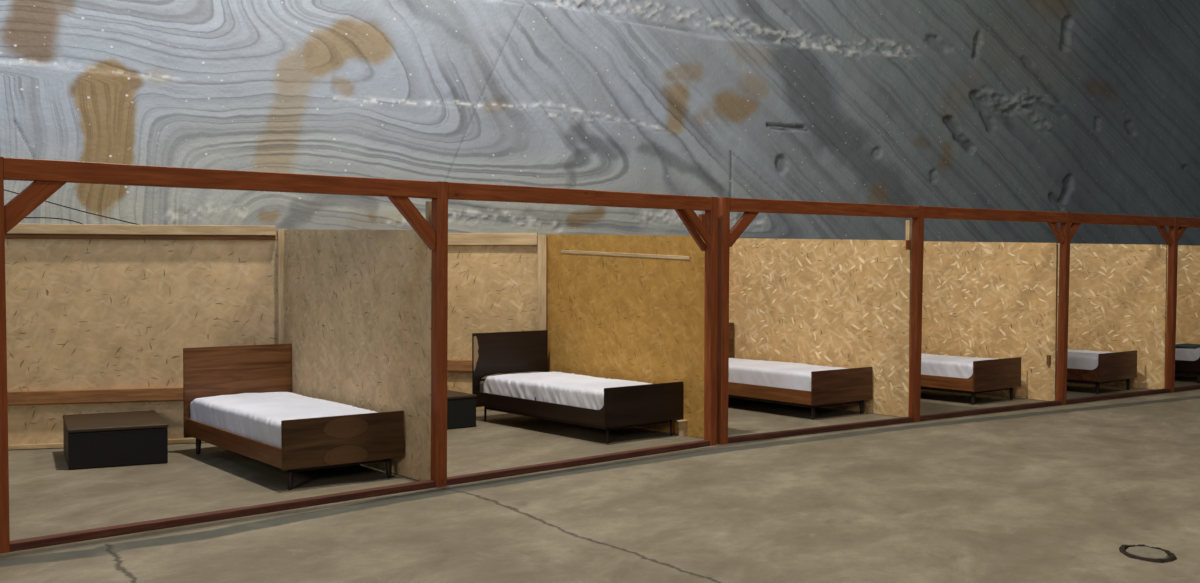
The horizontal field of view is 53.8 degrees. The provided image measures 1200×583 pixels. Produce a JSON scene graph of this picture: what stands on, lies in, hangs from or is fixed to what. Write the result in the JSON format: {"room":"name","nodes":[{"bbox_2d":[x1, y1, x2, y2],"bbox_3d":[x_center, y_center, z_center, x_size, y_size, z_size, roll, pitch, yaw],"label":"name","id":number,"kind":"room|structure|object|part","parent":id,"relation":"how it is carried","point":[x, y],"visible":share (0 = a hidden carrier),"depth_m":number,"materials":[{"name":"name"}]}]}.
{"room":"emergency shelter dormitory","nodes":[
{"label":"emergency shelter dormitory","id":0,"kind":"room"},
{"bbox_2d":[0,0,1199,245],"bbox_3d":[5.625,-5.820,19.590,33.210,14.020,0.120,-1,2,-38],"label":"wall","id":1,"kind":"structure","parent":0,"point":[1073,106],"depth_m":15.56,"materials":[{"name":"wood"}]},
{"bbox_2d":[0,375,1199,582],"bbox_3d":[7.998,1.264,16.036,44.000,0.001,48.000,0,1,0],"label":"floor","id":2,"kind":"structure","parent":0,"point":[1050,494],"depth_m":7.94,"materials":[{"name":"concrete"}]},
{"bbox_2d":[62,410,167,469],"bbox_3d":[-4.078,1.234,9.932,0.754,0.325,0.992,-1,2,-26],"label":"storage chest","id":3,"kind":"object","parent":2,"relation":"on","point":[95,440],"visible":1,"depth_m":9.54,"materials":[{"name":"brown wood"}]},
{"bbox_3d":[-4.077,1.087,9.929,0.754,0.030,0.992,-1,2,-26],"label":"lid","id":4,"kind":"part","parent":3,"relation":"part of","materials":[{"name":"brown wood"}]},
{"bbox_2d":[5,224,284,449],"bbox_3d":[-4.344,0.392,10.499,3.030,1.974,0.086,0,1,-16],"label":"wall","id":5,"kind":"structure","parent":2,"relation":"on","point":[101,318],"depth_m":10.54,"materials":[{"name":"brown wood"}]},
{"bbox_2d":[25,217,82,223],"bbox_3d":[-4.869,-0.606,10.512,0.652,0.110,0.021,0,1,2],"label":"cable","id":6,"kind":"object","parent":5,"relation":"attached to","point":[25,217],"visible":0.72,"depth_m":10.50,"materials":[{"name":"black rubber"}]},
{"bbox_2d":[4,189,139,224],"bbox_3d":[-4.830,-0.783,10.565,1.518,0.412,0.040,0,1,-6],"label":"cable","id":7,"kind":"object","parent":5,"relation":"attached to","point":[4,189],"visible":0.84,"depth_m":10.60,"materials":[{"name":"black rubber"}]},
{"bbox_3d":[-4.317,0.923,10.520,2.780,0.114,0.057,0,1,-16],"label":"rail","id":8,"kind":"part","parent":5,"relation":"part of","materials":[{"name":"brown wood"}]},
{"bbox_3d":[-4.314,-0.550,10.479,2.780,0.089,0.068,0,1,-16],"label":"rail","id":9,"kind":"part","parent":5,"relation":"part of","materials":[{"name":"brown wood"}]},
{"bbox_2d":[183,343,403,489],"bbox_3d":[-2.535,0.954,9.590,0.969,0.908,2.158,-1,2,-37],"label":"bed","id":10,"kind":"object","parent":2,"relation":"on","point":[367,438],"visible":0.92,"depth_m":9.02,"materials":[{"name":"brown wood"}]},
{"bbox_3d":[-3.434,1.308,10.132,0.052,0.170,0.051,-1,2,-37],"label":"leg","id":11,"kind":"part","parent":10,"relation":"part of","materials":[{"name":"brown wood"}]},
{"bbox_3d":[-2.902,1.180,9.315,0.022,0.142,2.114,-1,2,-37],"label":"rail","id":12,"kind":"part","parent":10,"relation":"part of","materials":[{"name":"brown wood"}]},
{"bbox_3d":[-3.184,0.863,10.436,0.969,0.770,0.022,-1,2,-37],"label":"headboard","id":13,"kind":"part","parent":10,"relation":"part of","materials":[{"name":"brown wood"}]},
{"bbox_2d":[190,392,376,447],"bbox_3d":[-2.536,1.036,9.594,0.902,0.256,2.094,-1,2,-37],"label":"mattress","id":14,"kind":"object","parent":10,"relation":"on","point":[257,416],"visible":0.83,"depth_m":9.40,"materials":[{"name":"white fabric"}]},
{"bbox_3d":[-2.236,1.349,8.565,0.052,0.170,0.051,-1,2,-37],"label":"leg","id":15,"kind":"part","parent":10,"relation":"part of","materials":[{"name":"brown wood"}]},
{"bbox_3d":[-1.887,1.093,8.744,0.969,0.357,0.022,-1,2,-37],"label":"footboard","id":16,"kind":"part","parent":10,"relation":"part of","materials":[{"name":"brown wood"}]},
{"bbox_3d":[-1.617,1.338,9.038,0.052,0.170,0.051,-1,2,-37],"label":"leg","id":17,"kind":"part","parent":10,"relation":"part of","materials":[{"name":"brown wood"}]},
{"bbox_2d":[284,201,431,480],"bbox_3d":[-2.052,0.350,9.842,0.084,2.097,2.771,-1,2,-38],"label":"wall","id":18,"kind":"structure","parent":2,"relation":"on","point":[358,302],"depth_m":9.55,"materials":[{"name":"brown wood"}]},
{"bbox_2d":[0,157,717,553],"bbox_3d":[-2.021,0.332,7.936,8.229,2.237,0.088,-1,2,-42],"label":"frame","id":19,"kind":"object","parent":2,"relation":"on","point":[47,176],"visible":1,"depth_m":8.44,"materials":[{"name":"brown wood"}]},
{"bbox_3d":[-3.411,0.361,6.681,0.094,2.236,0.087,-2,2,-42],"label":"post","id":20,"kind":"part","parent":19,"relation":"part of","materials":[{"name":"brown wood"}]},
{"bbox_3d":[-2.299,1.431,7.714,2.898,0.049,0.078,-1,2,-42],"label":"sill","id":21,"kind":"part","parent":19,"relation":"part of","materials":[{"name":"brown wood"}]},
{"bbox_3d":[-1.181,0.314,8.695,0.094,2.236,0.087,-1,2,-42],"label":"post","id":22,"kind":"part","parent":19,"relation":"part of","materials":[{"name":"brown wood"}]},
{"bbox_3d":[-0.096,1.385,9.702,2.852,0.050,0.077,-1,2,-42],"label":"sill","id":23,"kind":"part","parent":19,"relation":"part of","materials":[{"name":"brown wood"}]},
{"bbox_3d":[0.999,0.269,10.662,0.090,2.236,0.087,-1,2,-42],"label":"post","id":24,"kind":"part","parent":19,"relation":"part of","materials":[{"name":"brown wood"}]},
{"bbox_2d":[290,229,547,409],"bbox_3d":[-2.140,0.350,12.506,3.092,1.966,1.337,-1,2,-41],"label":"wall","id":25,"kind":"structure","parent":2,"relation":"on","point":[497,282],"depth_m":13.11,"materials":[{"name":"brown wood"}]},
{"bbox_3d":[-1.324,0.822,13.120,1.283,0.122,0.056,0,1,8],"label":"rail","id":26,"kind":"part","parent":25,"relation":"part of","materials":[{"name":"brown wood"}]},
{"bbox_3d":[-1.321,-0.580,13.091,1.283,0.134,0.046,0,1,8],"label":"rail","id":27,"kind":"part","parent":25,"relation":"part of","materials":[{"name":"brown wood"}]},
{"bbox_2d":[447,390,476,428],"bbox_3d":[-1.776,1.189,11.907,0.762,0.325,0.812,-1,2,-38],"label":"storage chest","id":28,"kind":"object","parent":2,"relation":"on","point":[461,406],"visible":0.23,"depth_m":11.73,"materials":[{"name":"brown wood"}]},
{"bbox_3d":[-1.776,1.041,11.904,0.762,0.030,0.812,-1,2,-38],"label":"lid","id":29,"kind":"part","parent":28,"relation":"part of","materials":[{"name":"brown wood"}]},
{"bbox_2d":[472,330,682,443],"bbox_3d":[-0.268,0.903,11.778,0.969,0.908,2.158,-1,2,-40],"label":"bed","id":30,"kind":"object","parent":2,"relation":"on","point":[516,351],"visible":0.91,"depth_m":11.44,"materials":[{"name":"brown wood"}]},
{"bbox_3d":[-1.190,1.258,12.283,0.033,0.170,0.026,-1,2,-40],"label":"leg","id":31,"kind":"part","parent":30,"relation":"part of","materials":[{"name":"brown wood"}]},
{"bbox_3d":[-0.949,0.812,12.599,0.969,0.770,0.022,-1,2,-40],"label":"headboard","id":32,"kind":"part","parent":30,"relation":"part of","materials":[{"name":"brown wood"}]},
{"bbox_3d":[-0.624,1.075,11.488,0.022,0.250,2.114,-1,2,-40],"label":"rail","id":33,"kind":"part","parent":30,"relation":"part of","materials":[{"name":"brown wood"}]},
{"bbox_2d":[480,372,650,409],"bbox_3d":[-0.269,0.992,11.783,0.911,0.244,2.094,-1,2,-40],"label":"mattress","id":34,"kind":"object","parent":30,"relation":"on","point":[584,391],"visible":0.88,"depth_m":11.55,"materials":[{"name":"white fabric"}]},
{"bbox_3d":[0.068,1.298,10.764,0.033,0.170,0.026,-1,2,-40],"label":"leg","id":35,"kind":"part","parent":30,"relation":"part of","materials":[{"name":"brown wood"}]},
{"bbox_3d":[0.412,1.042,10.959,0.969,0.357,0.022,-1,2,-40],"label":"footboard","id":36,"kind":"part","parent":30,"relation":"part of","materials":[{"name":"brown wood"}]},
{"bbox_3d":[0.674,1.286,11.265,0.033,0.170,0.026,-1,2,-40],"label":"leg","id":37,"kind":"part","parent":30,"relation":"part of","materials":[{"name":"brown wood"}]},
{"bbox_2d":[547,214,704,438],"bbox_3d":[0.219,0.299,12.039,0.090,2.097,2.530,-1,2,-38],"label":"wall","id":38,"kind":"structure","parent":2,"relation":"on","point":[621,307],"depth_m":11.86,"materials":[{"name":"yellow wood"}]},
{"bbox_2d":[676,419,687,436],"bbox_3d":[0.788,1.296,11.235,0.110,0.152,0.070,-1,2,-40],"label":"wooden stand","id":39,"kind":"object","parent":2,"relation":"on","point":[682,423],"visible":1,"depth_m":11.21,"materials":[{"name":"brown wood"}]},
{"bbox_2d":[728,323,872,419],"bbox_3d":[1.923,0.865,13.442,0.969,0.908,2.158,-1,2,-38],"label":"bed","id":40,"kind":"object","parent":2,"relation":"on","point":[850,385],"visible":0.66,"depth_m":12.66,"materials":[{"name":"brown wood"}]},
{"bbox_3d":[1.262,0.774,14.279,0.969,0.770,0.022,-1,2,-38],"label":"headboard","id":41,"kind":"part","parent":40,"relation":"part of","materials":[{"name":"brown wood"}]},
{"bbox_3d":[1.560,1.091,13.162,0.022,0.142,2.114,-1,2,-38],"label":"rail","id":42,"kind":"part","parent":40,"relation":"part of","materials":[{"name":"brown wood"}]},
{"bbox_2d":[729,358,847,390],"bbox_3d":[1.921,0.948,13.445,0.889,0.256,2.094,-1,2,-38],"label":"mattress","id":43,"kind":"object","parent":40,"relation":"on","point":[789,375],"visible":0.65,"depth_m":12.97,"materials":[{"name":"white fabric"}]},
{"bbox_3d":[2.237,1.260,12.421,0.052,0.170,0.051,-1,2,-38],"label":"leg","id":44,"kind":"part","parent":40,"relation":"part of","materials":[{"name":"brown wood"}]},
{"bbox_3d":[2.583,1.004,12.606,0.969,0.357,0.022,-1,2,-38],"label":"footboard","id":45,"kind":"part","parent":40,"relation":"part of","materials":[{"name":"brown wood"}]},
{"bbox_3d":[2.849,1.249,12.903,0.052,0.170,0.051,-1,2,-38],"label":"leg","id":46,"kind":"part","parent":40,"relation":"part of","materials":[{"name":"brown wood"}]},
{"bbox_2d":[729,220,911,416],"bbox_3d":[2.458,0.263,13.637,0.084,2.097,2.750,-1,2,-38],"label":"wall","id":47,"kind":"structure","parent":2,"relation":"on","point":[843,303],"depth_m":13.38,"materials":[{"name":"brown wood"}]},
{"bbox_2d":[717,197,1199,443],"bbox_3d":[5.122,0.203,13.589,9.922,2.238,0.100,-1,2,-35],"label":"frame","id":48,"kind":"object","parent":2,"relation":"on","point":[727,237],"visible":0.98,"depth_m":12.27,"materials":[{"name":"brown wood"}]},
{"bbox_3d":[1.113,0.267,10.755,0.090,2.236,0.086,-1,2,-35],"label":"post","id":49,"kind":"part","parent":48,"relation":"part of","materials":[{"name":"brown wood"}]},
{"bbox_3d":[2.186,1.343,11.540,2.550,0.049,0.077,-1,2,-35],"label":"sill","id":50,"kind":"part","parent":48,"relation":"part of","materials":[{"name":"brown wood"}]},
{"bbox_3d":[3.284,0.232,12.286,0.093,2.236,0.088,0,1,-35],"label":"post","id":51,"kind":"part","parent":48,"relation":"part of","materials":[{"name":"brown wood"}]},
{"bbox_3d":[4.317,1.309,13.043,2.482,0.050,0.077,-1,2,-35],"label":"sill","id":52,"kind":"part","parent":48,"relation":"part of","materials":[{"name":"brown wood"}]},
{"bbox_3d":[5.394,0.198,13.773,0.088,2.236,0.087,1,1,-35],"label":"post","id":53,"kind":"part","parent":48,"relation":"part of","materials":[{"name":"brown wood"}]},
{"bbox_3d":[6.329,1.277,14.460,2.255,0.050,0.077,-1,2,-35],"label":"sill","id":54,"kind":"part","parent":48,"relation":"part of","materials":[{"name":"brown wood"}]},
{"bbox_3d":[7.306,0.168,15.122,0.087,2.236,0.088,0,1,-35],"label":"post","id":55,"kind":"part","parent":48,"relation":"part of","materials":[{"name":"brown wood"}]},
{"bbox_3d":[8.214,1.246,15.791,2.177,0.050,0.078,-1,2,-35],"label":"sill","id":56,"kind":"part","parent":48,"relation":"part of","materials":[{"name":"brown wood"}]},
{"bbox_2d":[921,357,1020,404],"bbox_3d":[4.012,0.835,14.765,0.969,0.908,2.158,-1,2,-39],"label":"bed","id":57,"kind":"object","parent":2,"relation":"on","point":[992,375],"visible":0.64,"depth_m":13.92,"materials":[{"name":"brown wood"}]},
{"bbox_3d":[3.653,1.008,14.480,0.022,0.250,2.114,-1,2,-39],"label":"rail","id":58,"kind":"part","parent":57,"relation":"part of","materials":[{"name":"brown wood"}]},
{"bbox_2d":[921,353,994,377],"bbox_3d":[4.011,0.920,14.769,0.904,0.253,2.094,-1,2,-39],"label":"mattress","id":59,"kind":"object","parent":57,"relation":"on","point":[935,365],"visible":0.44,"depth_m":14.05,"materials":[{"name":"white fabric"}]},
{"bbox_3d":[4.338,1.230,13.748,0.052,0.170,0.051,-1,2,-39],"label":"leg","id":60,"kind":"part","parent":57,"relation":"part of","materials":[{"name":"brown wood"}]},
{"bbox_3d":[4.682,0.974,13.937,0.969,0.357,0.022,-1,2,-39],"label":"footboard","id":61,"kind":"part","parent":57,"relation":"part of","materials":[{"name":"brown wood"}]},
{"bbox_3d":[4.945,1.219,14.237,0.052,0.170,0.051,-1,2,-39],"label":"leg","id":62,"kind":"part","parent":57,"relation":"part of","materials":[{"name":"brown wood"}]},
{"bbox_2d":[921,241,1057,400],"bbox_3d":[4.563,0.305,15.122,0.112,1.947,2.750,-1,2,-39],"label":"wall","id":63,"kind":"structure","parent":2,"relation":"on","point":[997,300],"depth_m":14.64,"materials":[{"name":"brown wood"}]},
{"bbox_2d":[1067,350,1136,393],"bbox_3d":[5.914,0.810,15.884,0.969,0.908,2.158,-1,2,-40],"label":"bed","id":64,"kind":"object","parent":2,"relation":"on","point":[1115,366],"visible":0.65,"depth_m":15.00,"materials":[{"name":"brown wood"}]},
{"bbox_3d":[5.559,0.983,15.594,0.022,0.250,2.114,-1,2,-40],"label":"rail","id":65,"kind":"part","parent":64,"relation":"part of","materials":[{"name":"brown wood"}]},
{"bbox_2d":[1067,350,1112,369],"bbox_3d":[5.913,0.894,15.888,0.898,0.254,2.094,-1,2,-40],"label":"mattress","id":66,"kind":"object","parent":64,"relation":"on","point":[1076,359],"visible":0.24,"depth_m":15.03,"materials":[{"name":"white fabric"}]},
{"bbox_3d":[6.255,1.205,14.873,0.052,0.170,0.051,-1,2,-40],"label":"leg","id":67,"kind":"part","parent":64,"relation":"part of","materials":[{"name":"brown wood"}]},
{"bbox_3d":[6.596,0.949,15.066,0.969,0.357,0.022,-1,2,-40],"label":"footboard","id":68,"kind":"part","parent":64,"relation":"part of","materials":[{"name":"brown wood"}]},
{"bbox_3d":[6.854,1.194,15.370,0.052,0.170,0.051,-1,2,-40],"label":"leg","id":69,"kind":"part","parent":64,"relation":"part of","materials":[{"name":"brown wood"}]},
{"bbox_2d":[1057,243,1166,388],"bbox_3d":[6.464,0.276,16.383,0.083,1.947,2.750,-1,2,-40],"label":"wall","id":70,"kind":"structure","parent":2,"relation":"on","point":[1118,292],"depth_m":15.74,"materials":[{"name":"brown wood"}]},
{"bbox_2d":[1119,544,1176,562],"bbox_3d":[3.103,1.479,6.704,0.285,0.017,0.392,0,1,6],"label":"drain","id":71,"kind":"object","parent":2,"relation":"on","point":[1141,552],"visible":1,"depth_m":6.68,"materials":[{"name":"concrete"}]},
{"bbox_2d":[1166,245,1199,375],"bbox_3d":[8.318,0.246,17.690,0.084,1.947,2.750,-1,2,-40],"label":"wall","id":72,"kind":"structure","parent":2,"relation":"on","point":[1188,267],"depth_m":17.29,"materials":[{"name":"brown wood"}]},
{"bbox_2d":[1175,357,1199,382],"bbox_3d":[7.884,0.779,17.264,0.969,0.908,2.158,-1,2,-40],"label":"bed","id":73,"kind":"object","parent":2,"relation":"on","point":[1181,366],"visible":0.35,"depth_m":16.29,"materials":[{"name":"brown wood"}]},
{"bbox_2d":[1175,343,1199,360],"bbox_3d":[7.883,0.864,17.268,0.898,0.252,2.094,-1,2,-40],"label":"mattress","id":74,"kind":"object","parent":73,"relation":"on","point":[1181,353],"visible":0.1,"depth_m":16.32,"materials":[{"name":"white fabric"}]},
{"bbox_2d":[1176,343,1199,347],"bbox_3d":[8.239,0.748,16.530,0.525,0.026,0.387,-1,2,-40],"label":"cloth","id":75,"kind":"object","parent":74,"relation":"on","point":[1187,344],"visible":0.91,"depth_m":16.40,"materials":[{"name":"fabric"}]},
{"bbox_3d":[7.529,0.952,16.974,0.022,0.250,2.114,-1,2,-40],"label":"rail","id":76,"kind":"part","parent":73,"relation":"part of","materials":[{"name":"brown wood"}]},
{"bbox_3d":[8.225,1.174,16.252,0.052,0.170,0.051,-1,2,-40],"label":"leg","id":77,"kind":"part","parent":73,"relation":"part of","materials":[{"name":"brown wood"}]}
]}

